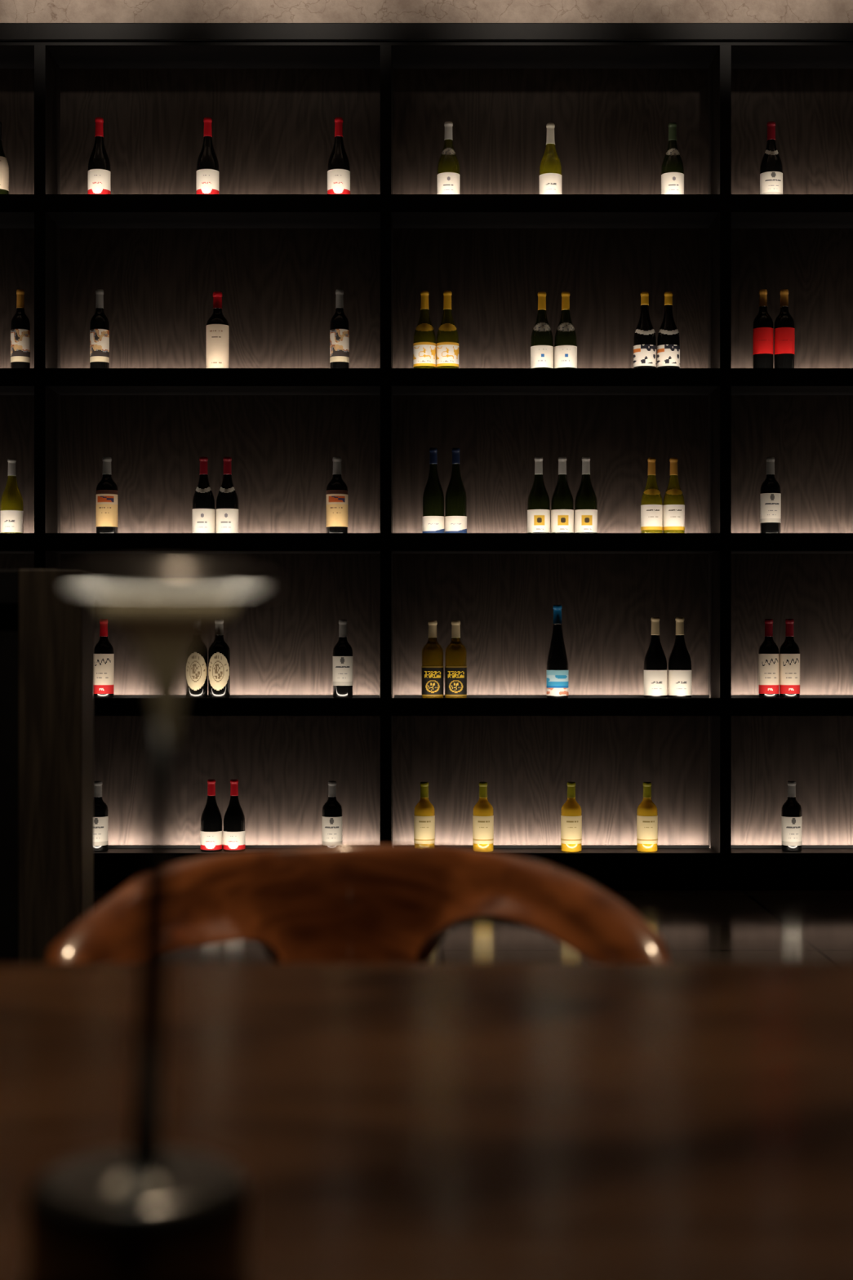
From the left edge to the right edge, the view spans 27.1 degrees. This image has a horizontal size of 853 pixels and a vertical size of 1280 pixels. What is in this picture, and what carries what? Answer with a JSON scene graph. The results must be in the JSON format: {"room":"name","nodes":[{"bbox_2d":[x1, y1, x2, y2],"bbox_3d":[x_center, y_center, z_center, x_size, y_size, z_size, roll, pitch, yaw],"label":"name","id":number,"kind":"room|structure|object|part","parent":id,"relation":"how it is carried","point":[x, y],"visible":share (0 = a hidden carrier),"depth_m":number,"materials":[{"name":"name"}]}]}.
{"room":"bar","nodes":[
{"label":"bar","id":0,"kind":"room"},
{"bbox_2d":[0,0,852,22],"bbox_3d":[-0.190,-2.698,7.185,5.620,0.524,0.310,0,0,0],"label":"wall","id":1,"kind":"structure","parent":0,"point":[11,11],"depth_m":7.03,"materials":[{"name":"marble"}]},
{"bbox_2d":[93,889,852,963],"bbox_3d":[-0.190,1.040,2.870,5.820,0.100,9.140,0,0,0],"label":"floor","id":2,"kind":"structure","parent":0,"point":[694,926],"depth_m":6.01,"materials":[{"name":"tile"}]},
{"bbox_2d":[0,604,18,963],"bbox_3d":[-1.704,0.460,3.565,1.792,1.059,0.060,0,0,0],"label":"wall","id":3,"kind":"structure","parent":2,"relation":"on","point":[9,614],"depth_m":3.54,"materials":[{"name":"black wood"}]},
{"bbox_2d":[18,568,93,963],"bbox_3d":[-0.744,0.425,3.565,0.126,1.130,0.130,0,0,0],"label":"end post","id":4,"kind":"object","parent":2,"relation":"on","point":[56,629],"visible":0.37,"depth_m":3.50,"materials":[{"name":"brown wood"}]},
{"bbox_2d":[45,844,670,963],"bbox_3d":[-0.066,0.607,1.717,0.561,0.773,0.461,0,0,0],"label":"wooden armchair","id":5,"kind":"object","parent":2,"relation":"on","point":[352,903],"visible":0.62,"depth_m":1.84,"materials":[{"name":"brown wood"}]},
{"bbox_2d":[0,22,852,889],"bbox_3d":[-0.185,-0.723,7.149,5.426,3.426,0.322,0,0,0],"label":"shelving","id":6,"kind":"object","parent":2,"relation":"on","point":[719,762],"visible":0.81,"depth_m":7.29,"materials":[{"name":"brown wood"}]},
{"bbox_2d":[0,121,8,194],"bbox_3d":[-1.724,-1.917,7.120,0.091,0.326,0.091,0,0,0],"label":"wine bottle","id":7,"kind":"object","parent":6,"relation":"on","point":[4,167],"visible":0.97,"depth_m":7.09,"materials":[{"name":"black glass"}]},
{"bbox_2d":[0,458,23,533],"bbox_3d":[-1.667,-0.572,7.120,0.091,0.313,0.091,0,0,0],"label":"wine bottle","id":8,"kind":"object","parent":6,"relation":"on","point":[11,507],"visible":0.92,"depth_m":7.09,"materials":[{"name":"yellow glass"}]},
{"bbox_2d":[10,288,30,368],"bbox_3d":[-1.632,-1.237,7.120,0.077,0.340,0.077,0,0,0],"label":"wine bottle","id":9,"kind":"object","parent":6,"relation":"on","point":[20,323],"visible":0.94,"depth_m":7.09,"materials":[{"name":"black glass"}]},
{"bbox_2d":[87,117,110,194],"bbox_3d":[-1.316,-1.925,7.120,0.091,0.342,0.091,0,0,0],"label":"wine bottle","id":10,"kind":"object","parent":6,"relation":"on","point":[99,164],"visible":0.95,"depth_m":7.09,"materials":[{"name":"black glass"}]},
{"bbox_2d":[89,288,109,368],"bbox_3d":[-1.314,-1.237,7.120,0.077,0.340,0.077,0,0,0],"label":"wine bottle","id":11,"kind":"object","parent":6,"relation":"on","point":[99,324],"visible":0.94,"depth_m":7.09,"materials":[{"name":"black glass"}]},
{"bbox_2d":[93,781,107,852],"bbox_3d":[-1.321,0.708,7.120,0.082,0.281,0.081,0,0,0],"label":"wine bottle","id":12,"kind":"object","parent":6,"relation":"on","point":[100,808],"visible":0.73,"depth_m":7.09,"materials":[{"name":"black glass"}]},
{"bbox_2d":[93,618,113,697],"bbox_3d":[-1.298,0.075,7.120,0.082,0.321,0.081,0,0,0],"label":"wine bottle","id":13,"kind":"object","parent":6,"relation":"on","point":[103,650],"visible":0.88,"depth_m":7.09,"materials":[{"name":"black glass"}]},
{"bbox_2d":[95,457,117,533],"bbox_3d":[-1.285,-0.575,7.120,0.088,0.319,0.087,0,0,0],"label":"wine bottle","id":14,"kind":"object","parent":6,"relation":"on","point":[106,492],"visible":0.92,"depth_m":7.08,"materials":[{"name":"black glass"}]},
{"bbox_2d":[186,638,207,697],"bbox_3d":[-0.924,0.075,7.120,0.087,0.321,0.088,0,0,0],"label":"wine bottle","id":15,"kind":"object","parent":6,"relation":"on","point":[197,672],"visible":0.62,"depth_m":7.08,"materials":[{"name":"black glass"}]},
{"bbox_2d":[191,457,214,533],"bbox_3d":[-0.896,-0.575,7.120,0.091,0.319,0.091,0,0,0],"label":"wine bottle","id":16,"kind":"object","parent":6,"relation":"on","point":[203,500],"visible":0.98,"depth_m":7.09,"materials":[{"name":"black glass"}]},
{"bbox_2d":[195,117,218,194],"bbox_3d":[-0.879,-1.925,7.120,0.091,0.342,0.091,0,0,0],"label":"wine bottle","id":17,"kind":"object","parent":6,"relation":"on","point":[207,164],"visible":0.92,"depth_m":7.09,"materials":[{"name":"black glass"}]},
{"bbox_2d":[200,779,222,852],"bbox_3d":[-0.865,0.705,7.120,0.088,0.288,0.088,0,0,0],"label":"wine bottle","id":18,"kind":"object","parent":6,"relation":"on","point":[211,833],"visible":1,"depth_m":7.09,"materials":[{"name":"black glass"}]},
{"bbox_2d":[205,291,228,368],"bbox_3d":[-0.840,-1.232,7.120,0.091,0.331,0.091,0,0,0],"label":"wine bottle","id":19,"kind":"object","parent":6,"relation":"on","point":[217,326],"visible":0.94,"depth_m":7.08,"materials":[{"name":"black glass"}]},
{"bbox_2d":[208,618,230,697],"bbox_3d":[-0.833,0.075,7.120,0.087,0.321,0.088,0,0,0],"label":"wine bottle","id":20,"kind":"object","parent":6,"relation":"on","point":[219,652],"visible":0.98,"depth_m":7.09,"materials":[{"name":"black glass"}]},
{"bbox_2d":[215,457,238,533],"bbox_3d":[-0.801,-0.575,7.120,0.091,0.319,0.091,0,0,0],"label":"wine bottle","id":21,"kind":"object","parent":6,"relation":"on","point":[227,500],"visible":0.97,"depth_m":7.09,"materials":[{"name":"black glass"}]},
{"bbox_2d":[222,779,244,852],"bbox_3d":[-0.773,0.705,7.120,0.088,0.288,0.088,0,0,0],"label":"wine bottle","id":22,"kind":"object","parent":6,"relation":"on","point":[233,833],"visible":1,"depth_m":7.09,"materials":[{"name":"black glass"}]},
{"bbox_2d":[322,781,342,845],"bbox_3d":[-0.379,0.708,7.120,0.082,0.281,0.081,0,0,0],"label":"wine bottle","id":23,"kind":"object","parent":6,"relation":"on","point":[331,809],"visible":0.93,"depth_m":7.09,"materials":[{"name":"black glass"}]},
{"bbox_2d":[326,457,347,533],"bbox_3d":[-0.359,-0.575,7.120,0.088,0.319,0.087,0,0,0],"label":"wine bottle","id":24,"kind":"object","parent":6,"relation":"on","point":[336,489],"visible":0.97,"depth_m":7.08,"materials":[{"name":"black glass"}]},
{"bbox_2d":[327,117,350,194],"bbox_3d":[-0.353,-1.925,7.120,0.091,0.342,0.091,0,0,0],"label":"wine bottle","id":25,"kind":"object","parent":6,"relation":"on","point":[338,166],"visible":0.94,"depth_m":7.09,"materials":[{"name":"black glass"}]},
{"bbox_2d":[329,288,349,368],"bbox_3d":[-0.349,-1.237,7.120,0.077,0.340,0.077,0,0,0],"label":"wine bottle","id":26,"kind":"object","parent":6,"relation":"on","point":[339,326],"visible":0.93,"depth_m":7.09,"materials":[{"name":"black glass"}]},
{"bbox_2d":[333,619,352,697],"bbox_3d":[-0.336,0.077,7.120,0.082,0.318,0.081,0,0,0],"label":"wine bottle","id":27,"kind":"object","parent":6,"relation":"on","point":[342,651],"visible":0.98,"depth_m":7.09,"materials":[{"name":"black glass"}]},
{"bbox_2d":[413,290,435,368],"bbox_3d":[-0.007,-1.234,7.120,0.091,0.334,0.091,0,0,0],"label":"wine bottle","id":28,"kind":"object","parent":6,"relation":"on","point":[424,337],"visible":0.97,"depth_m":7.09,"materials":[{"name":"green glass"}]},
{"bbox_2d":[413,782,435,844],"bbox_3d":[-0.008,0.710,7.120,0.084,0.278,0.083,0,0,0],"label":"wine bottle","id":29,"kind":"object","parent":6,"relation":"on","point":[424,812],"visible":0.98,"depth_m":7.09,"materials":[{"name":"yellow glass"}]},
{"bbox_3d":[-0.185,-0.386,7.149,5.426,0.060,0.282,0,0,0],"label":"shelf","id":30,"kind":"part","parent":6,"relation":"part of","materials":[{"name":"black wood"}]},
{"bbox_3d":[-0.185,-1.037,7.149,5.426,0.060,0.282,0,0,0],"label":"shelf","id":31,"kind":"part","parent":6,"relation":"part of","materials":[{"name":"black wood"}]},
{"bbox_3d":[-0.185,-1.724,7.149,5.426,0.060,0.282,0,0,0],"label":"shelf","id":32,"kind":"part","parent":6,"relation":"part of","materials":[{"name":"black wood"}]},
{"bbox_2d":[422,620,443,697],"bbox_3d":[0.025,0.079,7.120,0.088,0.315,0.088,0,0,0],"label":"wine bottle","id":33,"kind":"object","parent":6,"relation":"on","point":[432,651],"visible":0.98,"depth_m":7.08,"materials":[{"name":"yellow glass"}]},
{"bbox_2d":[422,448,444,533],"bbox_3d":[0.028,-0.593,7.120,0.088,0.356,0.088,0,0,0],"label":"wine bottle","id":34,"kind":"object","parent":6,"relation":"on","point":[433,495],"visible":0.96,"depth_m":7.09,"materials":[{"name":"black glass"}]},
{"bbox_2d":[435,290,458,368],"bbox_3d":[0.085,-1.234,7.120,0.091,0.334,0.091,0,0,0],"label":"wine bottle","id":35,"kind":"object","parent":6,"relation":"on","point":[447,337],"visible":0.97,"depth_m":7.09,"materials":[{"name":"green glass"}]},
{"bbox_2d":[437,121,459,194],"bbox_3d":[0.089,-1.917,7.120,0.091,0.326,0.091,0,0,0],"label":"wine bottle","id":36,"kind":"object","parent":6,"relation":"on","point":[448,166],"visible":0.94,"depth_m":7.09,"materials":[{"name":"green glass"}]},
{"bbox_2d":[444,620,466,697],"bbox_3d":[0.118,0.079,7.120,0.088,0.315,0.088,0,0,0],"label":"wine bottle","id":37,"kind":"object","parent":6,"relation":"on","point":[455,653],"visible":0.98,"depth_m":7.08,"materials":[{"name":"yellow glass"}]},
{"bbox_2d":[444,448,466,533],"bbox_3d":[0.118,-0.593,7.120,0.088,0.356,0.088,0,0,0],"label":"wine bottle","id":38,"kind":"object","parent":6,"relation":"on","point":[455,500],"visible":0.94,"depth_m":7.09,"materials":[{"name":"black glass"}]},
{"bbox_3d":[-0.185,0.909,7.149,5.426,0.121,0.282,0,0,0],"label":"shelf","id":39,"kind":"part","parent":6,"relation":"part of","materials":[{"name":"black wood"}]},
{"bbox_2d":[472,782,493,851],"bbox_3d":[0.228,0.710,7.120,0.084,0.278,0.083,0,0,0],"label":"wine bottle","id":40,"kind":"object","parent":6,"relation":"on","point":[482,812],"visible":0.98,"depth_m":7.09,"materials":[{"name":"yellow glass"}]},
{"bbox_2d":[527,457,550,533],"bbox_3d":[0.451,-0.575,7.120,0.091,0.319,0.091,0,0,0],"label":"wine bottle","id":41,"kind":"object","parent":6,"relation":"on","point":[538,502],"visible":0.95,"depth_m":7.09,"materials":[{"name":"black glass"}]},
{"bbox_2d":[530,291,553,368],"bbox_3d":[0.464,-1.232,7.120,0.091,0.331,0.091,0,0,0],"label":"wine bottle","id":42,"kind":"object","parent":6,"relation":"on","point":[541,339],"visible":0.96,"depth_m":7.09,"materials":[{"name":"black glass"}]},
{"bbox_2d":[539,123,561,194],"bbox_3d":[0.499,-1.914,7.120,0.091,0.319,0.091,0,0,0],"label":"wine bottle","id":43,"kind":"object","parent":6,"relation":"on","point":[550,167],"visible":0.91,"depth_m":7.09,"materials":[{"name":"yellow glass"}]},
{"bbox_2d":[546,604,568,697],"bbox_3d":[0.527,0.048,7.120,0.088,0.377,0.088,0,0,0],"label":"wine bottle","id":44,"kind":"object","parent":6,"relation":"on","point":[557,672],"visible":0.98,"depth_m":7.09,"materials":[{"name":"black glass"}]},
{"bbox_2d":[551,457,573,533],"bbox_3d":[0.546,-0.575,7.120,0.091,0.319,0.091,0,0,0],"label":"wine bottle","id":45,"kind":"object","parent":6,"relation":"on","point":[562,502],"visible":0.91,"depth_m":7.09,"materials":[{"name":"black glass"}]},
{"bbox_2d":[554,291,577,368],"bbox_3d":[0.559,-1.232,7.120,0.091,0.331,0.091,0,0,0],"label":"wine bottle","id":46,"kind":"object","parent":6,"relation":"on","point":[565,339],"visible":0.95,"depth_m":7.09,"materials":[{"name":"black glass"}]},
{"bbox_2d":[560,782,582,852],"bbox_3d":[0.582,0.710,7.120,0.084,0.278,0.083,0,0,0],"label":"wine bottle","id":47,"kind":"object","parent":6,"relation":"on","point":[571,812],"visible":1,"depth_m":7.09,"materials":[{"name":"yellow glass"}]},
{"bbox_2d":[574,457,597,533],"bbox_3d":[0.641,-0.575,7.120,0.091,0.319,0.091,0,0,0],"label":"wine bottle","id":48,"kind":"object","parent":6,"relation":"on","point":[585,502],"visible":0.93,"depth_m":7.09,"materials":[{"name":"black glass"}]},
{"bbox_2d":[633,291,656,368],"bbox_3d":[0.878,-1.232,7.120,0.091,0.331,0.091,0,0,0],"label":"wine bottle","id":49,"kind":"object","parent":6,"relation":"on","point":[645,338],"visible":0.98,"depth_m":7.09,"materials":[{"name":"black glass"}]},
{"bbox_2d":[636,782,657,852],"bbox_3d":[0.887,0.710,7.120,0.084,0.278,0.083,0,0,0],"label":"wine bottle","id":50,"kind":"object","parent":6,"relation":"on","point":[646,811],"visible":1,"depth_m":7.09,"materials":[{"name":"yellow glass"}]},
{"bbox_2d":[640,457,662,533],"bbox_3d":[0.906,-0.574,7.120,0.088,0.316,0.088,0,0,0],"label":"wine bottle","id":51,"kind":"object","parent":6,"relation":"on","point":[651,502],"visible":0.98,"depth_m":7.09,"materials":[{"name":"yellow glass"}]},
{"bbox_2d":[644,617,667,697],"bbox_3d":[0.920,0.072,7.120,0.094,0.328,0.094,0,0,0],"label":"wine bottle","id":52,"kind":"object","parent":6,"relation":"on","point":[655,672],"visible":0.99,"depth_m":7.09,"materials":[{"name":"black glass"}]},
{"bbox_2d":[657,291,679,368],"bbox_3d":[0.973,-1.232,7.120,0.091,0.331,0.091,0,0,0],"label":"wine bottle","id":53,"kind":"object","parent":6,"relation":"on","point":[668,338],"visible":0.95,"depth_m":7.09,"materials":[{"name":"black glass"}]},
{"bbox_2d":[661,122,684,194],"bbox_3d":[0.989,-1.916,7.120,0.091,0.323,0.091,0,0,0],"label":"wine bottle","id":54,"kind":"object","parent":6,"relation":"on","point":[673,168],"visible":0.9,"depth_m":7.09,"materials":[{"name":"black glass"}]},
{"bbox_2d":[662,457,684,533],"bbox_3d":[0.994,-0.574,7.120,0.088,0.316,0.088,0,0,0],"label":"wine bottle","id":55,"kind":"object","parent":6,"relation":"on","point":[673,502],"visible":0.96,"depth_m":7.09,"materials":[{"name":"yellow glass"}]},
{"bbox_2d":[668,617,692,697],"bbox_3d":[1.019,0.072,7.120,0.094,0.328,0.094,0,0,0],"label":"wine bottle","id":56,"kind":"object","parent":6,"relation":"on","point":[680,672],"visible":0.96,"depth_m":7.09,"materials":[{"name":"black glass"}]},
{"bbox_2d":[753,288,773,368],"bbox_3d":[1.353,-1.237,7.120,0.082,0.340,0.081,0,0,0],"label":"wine bottle","id":57,"kind":"object","parent":6,"relation":"on","point":[763,330],"visible":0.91,"depth_m":7.09,"materials":[{"name":"black glass"}]},
{"bbox_2d":[759,618,779,697],"bbox_3d":[1.376,0.075,7.120,0.082,0.321,0.081,0,0,0],"label":"wine bottle","id":58,"kind":"object","parent":6,"relation":"on","point":[769,655],"visible":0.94,"depth_m":7.09,"materials":[{"name":"black glass"}]},
{"bbox_2d":[760,457,781,533],"bbox_3d":[1.383,-0.575,7.120,0.082,0.319,0.081,0,0,0],"label":"wine bottle","id":59,"kind":"object","parent":6,"relation":"on","point":[771,495],"visible":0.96,"depth_m":7.09,"materials":[{"name":"black glass"}]},
{"bbox_2d":[760,121,782,194],"bbox_3d":[1.386,-1.917,7.120,0.091,0.326,0.091,0,0,0],"label":"wine bottle","id":60,"kind":"object","parent":6,"relation":"on","point":[771,167],"visible":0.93,"depth_m":7.09,"materials":[{"name":"black glass"}]},
{"bbox_2d":[774,288,795,368],"bbox_3d":[1.439,-1.237,7.120,0.082,0.340,0.081,0,0,0],"label":"wine bottle","id":61,"kind":"object","parent":6,"relation":"on","point":[784,330],"visible":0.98,"depth_m":7.09,"materials":[{"name":"black glass"}]},
{"bbox_2d":[779,618,799,697],"bbox_3d":[1.460,0.075,7.120,0.082,0.321,0.081,0,0,0],"label":"wine bottle","id":62,"kind":"object","parent":6,"relation":"on","point":[789,651],"visible":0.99,"depth_m":7.09,"materials":[{"name":"black glass"}]},
{"bbox_2d":[782,781,802,852],"bbox_3d":[1.468,0.708,7.120,0.082,0.281,0.081,0,0,0],"label":"wine bottle","id":63,"kind":"object","parent":6,"relation":"on","point":[792,812],"visible":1,"depth_m":7.09,"materials":[{"name":"black glass"}]},
{"bbox_2d":[0,963,852,1279],"bbox_3d":[0.000,0.625,0.825,2.100,0.730,1.210,0,0,0],"label":"wooden dining table","id":64,"kind":"object","parent":2,"relation":"on","point":[380,1121],"visible":1,"depth_m":1.00,"materials":[{"name":"brown wood"}]},
{"bbox_2d":[25,563,276,1279],"bbox_3d":[-0.112,0.115,0.720,0.101,0.291,0.090,0,0,0],"label":"table lamp","id":65,"kind":"object","parent":64,"relation":"on","point":[146,1211],"visible":1,"depth_m":0.70,"materials":[{"name":"black metal"}]},
{"bbox_3d":[-0.111,0.108,0.720,0.019,0.217,0.012,0,0,0],"label":"stem","id":66,"kind":"part","parent":65,"relation":"part of","materials":[{"name":"black paint"}]},
{"bbox_3d":[-0.106,-0.025,0.720,0.089,0.012,0.089,0,0,0],"label":"lamp shade","id":67,"kind":"part","parent":65,"relation":"part of","materials":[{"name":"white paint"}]},
{"bbox_3d":[-0.106,-0.012,0.720,0.056,0.011,0.056,0,0,0],"label":"lamp shade","id":68,"kind":"part","parent":65,"relation":"part of","materials":[{"name":"beige metal"}]}
]}

